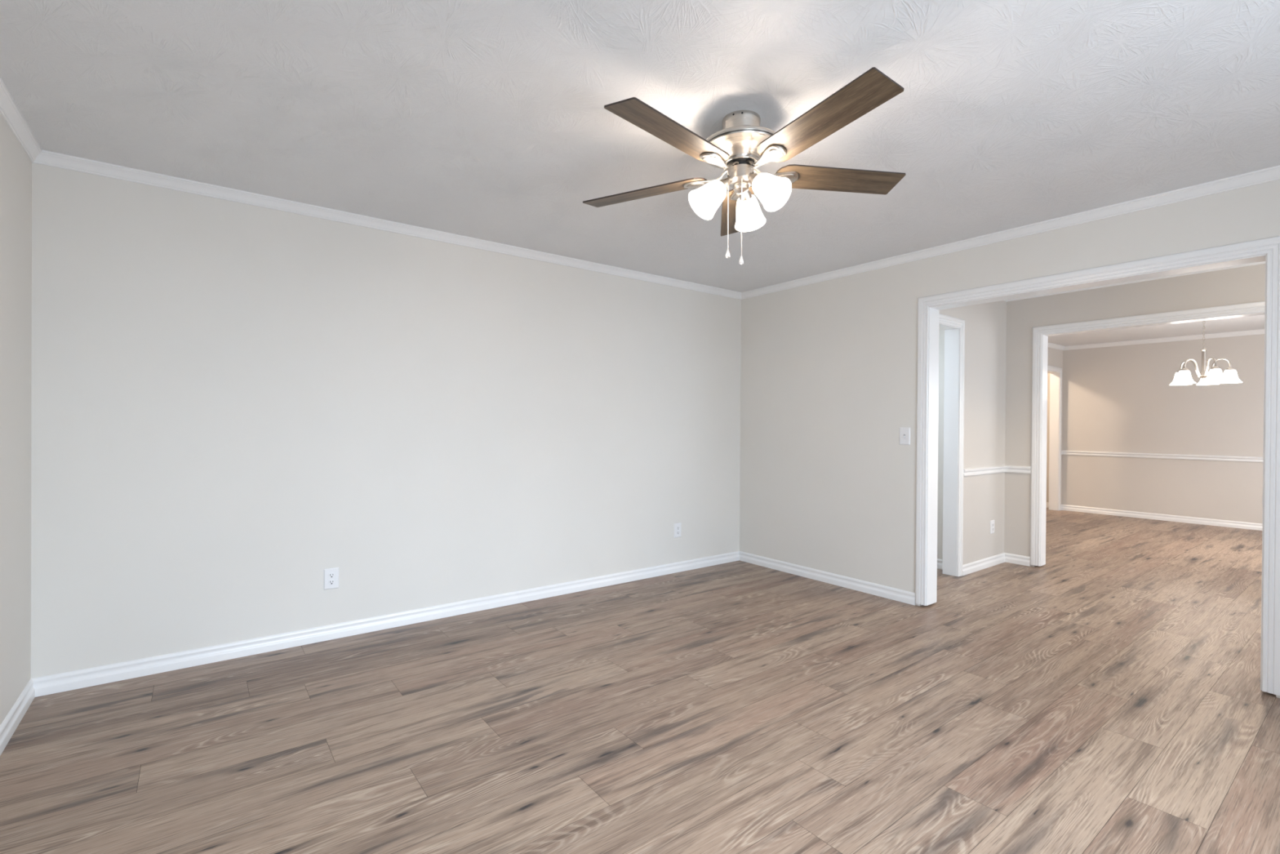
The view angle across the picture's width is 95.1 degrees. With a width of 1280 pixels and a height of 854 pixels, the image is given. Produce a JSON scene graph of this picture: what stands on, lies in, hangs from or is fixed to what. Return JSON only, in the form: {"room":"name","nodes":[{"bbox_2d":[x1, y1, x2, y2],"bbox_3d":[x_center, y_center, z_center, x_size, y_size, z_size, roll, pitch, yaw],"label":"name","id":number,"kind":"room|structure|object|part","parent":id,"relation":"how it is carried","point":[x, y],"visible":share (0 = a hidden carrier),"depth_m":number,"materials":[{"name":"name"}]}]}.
{"room":"empty living room","nodes":[
{"label":"empty living room","id":0,"kind":"room"},
{"bbox_2d":[0,113,31,725],"bbox_3d":[-1.370,0.005,0.748,0.100,2.440,4.600,0,0,-37],"label":"wall","id":1,"kind":"structure","parent":0,"point":[15,166],"depth_m":2.37,"materials":[{"name":"beige paint"}]},
{"bbox_2d":[31,162,741,678],"bbox_3d":[-0.451,-0.005,4.391,5.962,2.440,0.100,0,0,-37],"label":"wall","id":2,"kind":"structure","parent":0,"point":[233,404],"depth_m":3.32,"materials":[{"name":"beige paint"}]},
{"bbox_2d":[324,567,338,590],"bbox_3d":[-1.761,0.866,3.340,0.078,0.118,0.009,0,0,-37],"label":"wall outlet","id":3,"kind":"object","parent":2,"relation":"attached to","point":[331,575],"visible":1,"depth_m":3.34,"materials":[{"name":"white plastic"}]},
{"bbox_2d":[328,579,334,584],"bbox_3d":[-1.760,0.885,3.338,0.034,0.028,0.005,0,0,-37],"label":"receptacle","id":4,"kind":"object","parent":3,"relation":"attached to","point":[330,581],"depth_m":3.34,"materials":[{"name":"white plastic"}]},
{"bbox_2d":[328,572,334,577],"bbox_3d":[-1.760,0.846,3.338,0.034,0.028,0.005,0,0,-37],"label":"receptacle","id":5,"kind":"object","parent":3,"relation":"attached to","point":[331,575],"depth_m":3.34,"materials":[{"name":"white plastic"}]},
{"bbox_2d":[0,551,915,755],"bbox_3d":[0.481,1.190,2.161,4.562,0.082,4.600,0,0,-37],"label":"baseboard","id":6,"kind":"structure","parent":2,"relation":"attached to","point":[85,677],"depth_m":3.43,"materials":[{"name":"white wood"}]},
{"bbox_2d":[0,77,1279,299],"bbox_3d":[0.497,-1.181,2.150,4.562,0.055,4.600,0,0,-37],"label":"crown molding","id":7,"kind":"structure","parent":2,"relation":"attached to","point":[9,110],"depth_m":3.25,"materials":[{"name":"white wood"}]},
{"bbox_2d":[674,522,680,537],"bbox_3d":[0.318,0.868,4.913,0.078,0.118,0.009,0,0,-37],"label":"wall outlet","id":8,"kind":"object","parent":2,"relation":"attached to","point":[677,526],"visible":1,"depth_m":4.91,"materials":[{"name":"white plastic"}]},
{"bbox_2d":[0,507,1279,853],"bbox_3d":[3.167,1.240,4.494,11.862,0.002,5.364,0,0,-37],"label":"floor","id":9,"kind":"structure","parent":0,"point":[1105,695],"depth_m":2.39,"materials":[{"name":"brown wood"}]},
{"bbox_2d":[0,0,1279,346],"bbox_3d":[3.208,-1.240,4.451,11.862,0.080,5.200,0,0,-37],"label":"ceiling","id":10,"kind":"structure","parent":0,"point":[487,120],"depth_m":2.19,"materials":[{"name":"white paint"}]},
{"bbox_2d":[582,66,906,264],"bbox_3d":[0.397,-0.919,2.274,1.326,0.581,1.318,0,0,-37],"label":"ceiling fan","id":11,"kind":"object","parent":10,"relation":"hanging from","point":[742,145],"visible":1,"depth_m":2.21,"materials":[{"name":"brown wood"}]},
{"bbox_3d":[0.023,-0.993,2.481,0.540,0.006,0.138,-1,10,25],"label":"blade","id":12,"kind":"part","parent":11,"relation":"part of","materials":[{"name":"brown wood"}]},
{"bbox_3d":[0.117,-1.002,2.005,0.139,0.006,0.540,14,9,42],"label":"blade","id":13,"kind":"part","parent":11,"relation":"part of","materials":[{"name":"brown wood"}]},
{"bbox_3d":[0.275,-0.895,2.272,0.115,0.129,0.129,-45,10,-12],"label":"lamp shade","id":14,"kind":"part","parent":11,"relation":"part of","materials":[{"name":"white glass"}]},
{"bbox_3d":[0.347,-0.828,2.308,0.004,0.261,0.003,0,0,-37],"label":"pull chain","id":15,"kind":"part","parent":11,"relation":"part of","materials":[{"name":"white metal"}]},
{"bbox_3d":[0.447,-0.996,2.717,0.139,0.006,0.540,-13,-2,7],"label":"blade","id":16,"kind":"part","parent":11,"relation":"part of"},
{"bbox_3d":[0.392,-0.808,2.260,0.004,0.300,0.003,0,0,-37],"label":"pull chain","id":17,"kind":"part","parent":11,"relation":"part of","materials":[{"name":"white metal"}]},
{"bbox_3d":[0.448,-0.896,2.425,0.129,0.129,0.115,-1,-44,22],"label":"lamp shade","id":18,"kind":"part","parent":11,"relation":"part of","materials":[{"name":"white glass"}]},
{"bbox_3d":[0.475,-0.910,2.215,0.054,0.054,0.080,0,42,-40],"label":"bulb","id":19,"kind":"part","parent":11,"relation":"part of","materials":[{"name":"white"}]},
{"bbox_3d":[0.483,-0.900,2.206,0.129,0.129,0.115,0,42,-40],"label":"lamp shade","id":20,"kind":"part","parent":11,"relation":"part of","materials":[{"name":"white glass"}]},
{"bbox_3d":[0.599,-1.012,1.947,0.138,0.006,0.540,12,-7,-28],"label":"blade","id":21,"kind":"part","parent":11,"relation":"part of","materials":[{"name":"brown wood"}]},
{"bbox_3d":[0.803,-1.008,2.387,0.540,0.006,0.138,-1,-12,-11],"label":"blade","id":22,"kind":"part","parent":11,"relation":"part of","materials":[{"name":"brown wood"}]},
{"bbox_2d":[1169,321,1242,385],"bbox_3d":[5.796,-0.817,6.009,0.531,0.744,0.547,0,0,-37],"label":"chandelier","id":23,"kind":"object","parent":10,"relation":"hanging from","point":[1214,375],"visible":0.98,"depth_m":5.95,"materials":[{"name":"white glass"}]},
{"bbox_3d":[5.718,-0.512,6.187,0.175,0.130,0.175,0,0,-18],"label":"lamp shade","id":24,"kind":"part","parent":23,"relation":"part of","materials":[{"name":"white glass"}]},
{"bbox_3d":[5.583,-0.512,6.000,0.175,0.130,0.175,0,0,0],"label":"lamp shade","id":25,"kind":"part","parent":23,"relation":"part of","materials":[{"name":"white glass"}]},
{"bbox_3d":[5.744,-0.609,6.108,0.015,0.183,0.180,0,0,-18],"label":"arm","id":26,"kind":"part","parent":23,"relation":"part of","materials":[{"name":"silver metal"}]},
{"bbox_3d":[5.666,-0.610,6.000,0.180,0.183,0.015,0,0,0],"label":"arm","id":27,"kind":"part","parent":23,"relation":"part of","materials":[{"name":"silver metal"}]},
{"bbox_3d":[5.782,-0.973,5.998,0.016,0.352,0.016,0,0,8],"label":"chain","id":28,"kind":"part","parent":23,"relation":"part of","materials":[{"name":"silver metal"}]},
{"bbox_3d":[5.937,-0.510,6.116,0.175,0.130,0.175,0,0,-36],"label":"lamp shade","id":29,"kind":"part","parent":23,"relation":"part of","materials":[{"name":"white glass"}]},
{"bbox_3d":[5.745,-0.608,5.892,0.015,0.183,0.180,0,0,18],"label":"arm","id":30,"kind":"part","parent":23,"relation":"part of","materials":[{"name":"silver metal"}]},
{"bbox_3d":[5.719,-0.510,5.814,0.175,0.130,0.175,0,0,18],"label":"lamp shade","id":31,"kind":"part","parent":23,"relation":"part of","materials":[{"name":"white glass"}]},
{"bbox_3d":[5.872,-0.608,5.933,0.180,0.183,0.015,1,0,36],"label":"arm","id":32,"kind":"part","parent":23,"relation":"part of","materials":[{"name":"silver metal"}]},
{"bbox_3d":[5.938,-0.509,5.886,0.175,0.130,0.175,1,0,36],"label":"lamp shade","id":33,"kind":"part","parent":23,"relation":"part of","materials":[{"name":"white glass"}]},
{"bbox_2d":[937,328,944,559],"bbox_3d":[2.313,0.009,5.574,0.100,2.440,1.349,0,0,-37],"label":"wall","id":34,"kind":"structure","parent":0,"point":[941,332],"depth_m":5.09,"materials":[{"name":"beige paint"}]},
{"bbox_2d":[937,558,942,569],"bbox_3d":[2.259,1.187,5.545,0.015,0.082,1.349,0,0,-37],"label":"baseboard","id":35,"kind":"structure","parent":34,"relation":"attached to","point":[940,562],"depth_m":5.08,"materials":[{"name":"white wood"}]},
{"bbox_2d":[939,300,1006,564],"bbox_3d":[2.599,0.014,4.872,1.812,2.440,0.115,0,0,-37],"label":"wall","id":36,"kind":"structure","parent":0,"point":[985,324],"depth_m":5.11,"materials":[{"name":"grey paint"}]},
{"bbox_2d":[939,313,964,576],"bbox_3d":[2.287,0.169,4.629,0.909,2.122,0.132,0,0,-37],"label":"door frame","id":37,"kind":"structure","parent":36,"relation":"in","point":[953,327],"depth_m":4.84,"materials":[{"name":"white wood"}]},
{"bbox_2d":[990,520,994,533],"bbox_3d":[3.146,0.891,5.217,0.078,0.118,0.009,0,0,-37],"label":"wall outlet","id":38,"kind":"object","parent":36,"relation":"attached to","point":[992,522],"visible":1,"depth_m":5.21,"materials":[{"name":"white plastic"}]},
{"bbox_2d":[962,552,1030,575],"bbox_3d":[3.075,1.195,5.039,0.846,0.082,0.213,0,0,-37],"label":"baseboard","id":39,"kind":"structure","parent":36,"relation":"attached to","point":[975,566],"depth_m":5.21,"materials":[{"name":"white wood"}]},
{"bbox_2d":[963,465,1031,476],"bbox_3d":[3.080,0.383,5.035,0.846,0.068,0.213,0,0,-37],"label":"chair rail","id":40,"kind":"object","parent":36,"relation":"attached to","point":[997,468],"visible":1,"depth_m":5.20,"materials":[{"name":"white wood"}]},
{"bbox_2d":[739,179,1279,697],"bbox_3d":[2.362,0.018,3.573,0.135,2.440,4.600,0,0,-37],"label":"wall","id":41,"kind":"structure","parent":0,"point":[828,369],"depth_m":4.38,"materials":[{"name":"beige paint"}]},
{"bbox_2d":[899,426,910,444],"bbox_3d":[1.857,0.064,4.112,0.019,0.122,0.078,0,0,-37],"label":"light switch","id":42,"kind":"object","parent":41,"relation":"attached to","point":[904,433],"visible":1,"depth_m":4.11,"materials":[{"name":"white plastic"}]},
{"bbox_2d":[915,235,1279,695],"bbox_3d":[2.492,0.170,3.400,0.168,2.110,1.727,0,0,-37],"label":"door frame","id":43,"kind":"structure","parent":41,"relation":"in","point":[1267,250],"depth_m":3.11,"materials":[{"name":"white wood"}]},
{"bbox_2d":[1046,373,1049,502],"bbox_3d":[6.116,0.018,9.304,0.100,2.440,0.890,0,0,-37],"label":"wall","id":44,"kind":"structure","parent":0,"point":[1048,374],"depth_m":9.00,"materials":[{"name":"grey paint"}]},
{"bbox_2d":[1047,346,1062,504],"bbox_3d":[4.574,0.015,7.507,4.288,2.440,0.115,0,0,-37],"label":"wall","id":45,"kind":"structure","parent":0,"point":[1055,357],"depth_m":8.62,"materials":[{"name":"grey paint"}]},
{"bbox_2d":[1047,364,1062,510],"bbox_3d":[5.846,0.176,8.461,0.969,2.122,0.132,0,0,-37],"label":"door","id":46,"kind":"structure","parent":45,"relation":"in","point":[1055,372],"depth_m":8.69,"materials":[{"name":"white wood"}]},
{"bbox_2d":[1004,263,1265,566],"bbox_3d":[4.307,0.028,4.212,0.115,2.440,3.271,0,0,-37],"label":"wall","id":47,"kind":"structure","parent":0,"point":[1246,284],"depth_m":5.07,"materials":[{"name":"grey paint"}]},
{"bbox_2d":[1003,261,1265,302],"bbox_3d":[3.588,-1.166,3.571,1.812,0.055,3.136,0,0,-37],"label":"crown molding","id":48,"kind":"structure","parent":47,"relation":"attached to","point":[1262,262],"depth_m":4.58,"materials":[{"name":"white wood"}]},
{"bbox_2d":[1030,301,1265,565],"bbox_3d":[4.055,0.175,4.544,0.148,2.110,1.741,0,0,-37],"label":"door frame","id":49,"kind":"structure","parent":47,"relation":"in","point":[1040,334],"depth_m":5.14,"materials":[{"name":"white wood"}]},
{"bbox_2d":[1061,333,1264,523],"bbox_3d":[7.453,0.036,7.338,0.100,2.440,3.860,0,0,-37],"label":"wall","id":50,"kind":"structure","parent":0,"point":[1122,398],"depth_m":7.82,"materials":[{"name":"grey paint"}]},
{"bbox_2d":[1048,328,1264,350],"bbox_3d":[5.747,-1.163,5.963,4.288,0.055,3.745,0,0,-37],"label":"crown molding","id":51,"kind":"structure","parent":50,"relation":"attached to","point":[1262,331],"depth_m":7.85,"materials":[{"name":"white wood"}]},
{"bbox_2d":[1060,504,1262,530],"bbox_3d":[7.413,1.215,7.247,0.069,0.082,3.745,0,0,-37],"label":"baseboard","id":52,"kind":"structure","parent":50,"relation":"attached to","point":[1243,525],"depth_m":7.80,"materials":[{"name":"white wood"}]},
{"bbox_2d":[1061,450,1262,462],"bbox_3d":[7.418,0.398,7.243,0.069,0.068,3.745,0,0,-37],"label":"chair rail","id":53,"kind":"object","parent":50,"relation":"attached to","point":[1154,455],"visible":1,"depth_m":7.79,"materials":[{"name":"white wood"}]}
]}

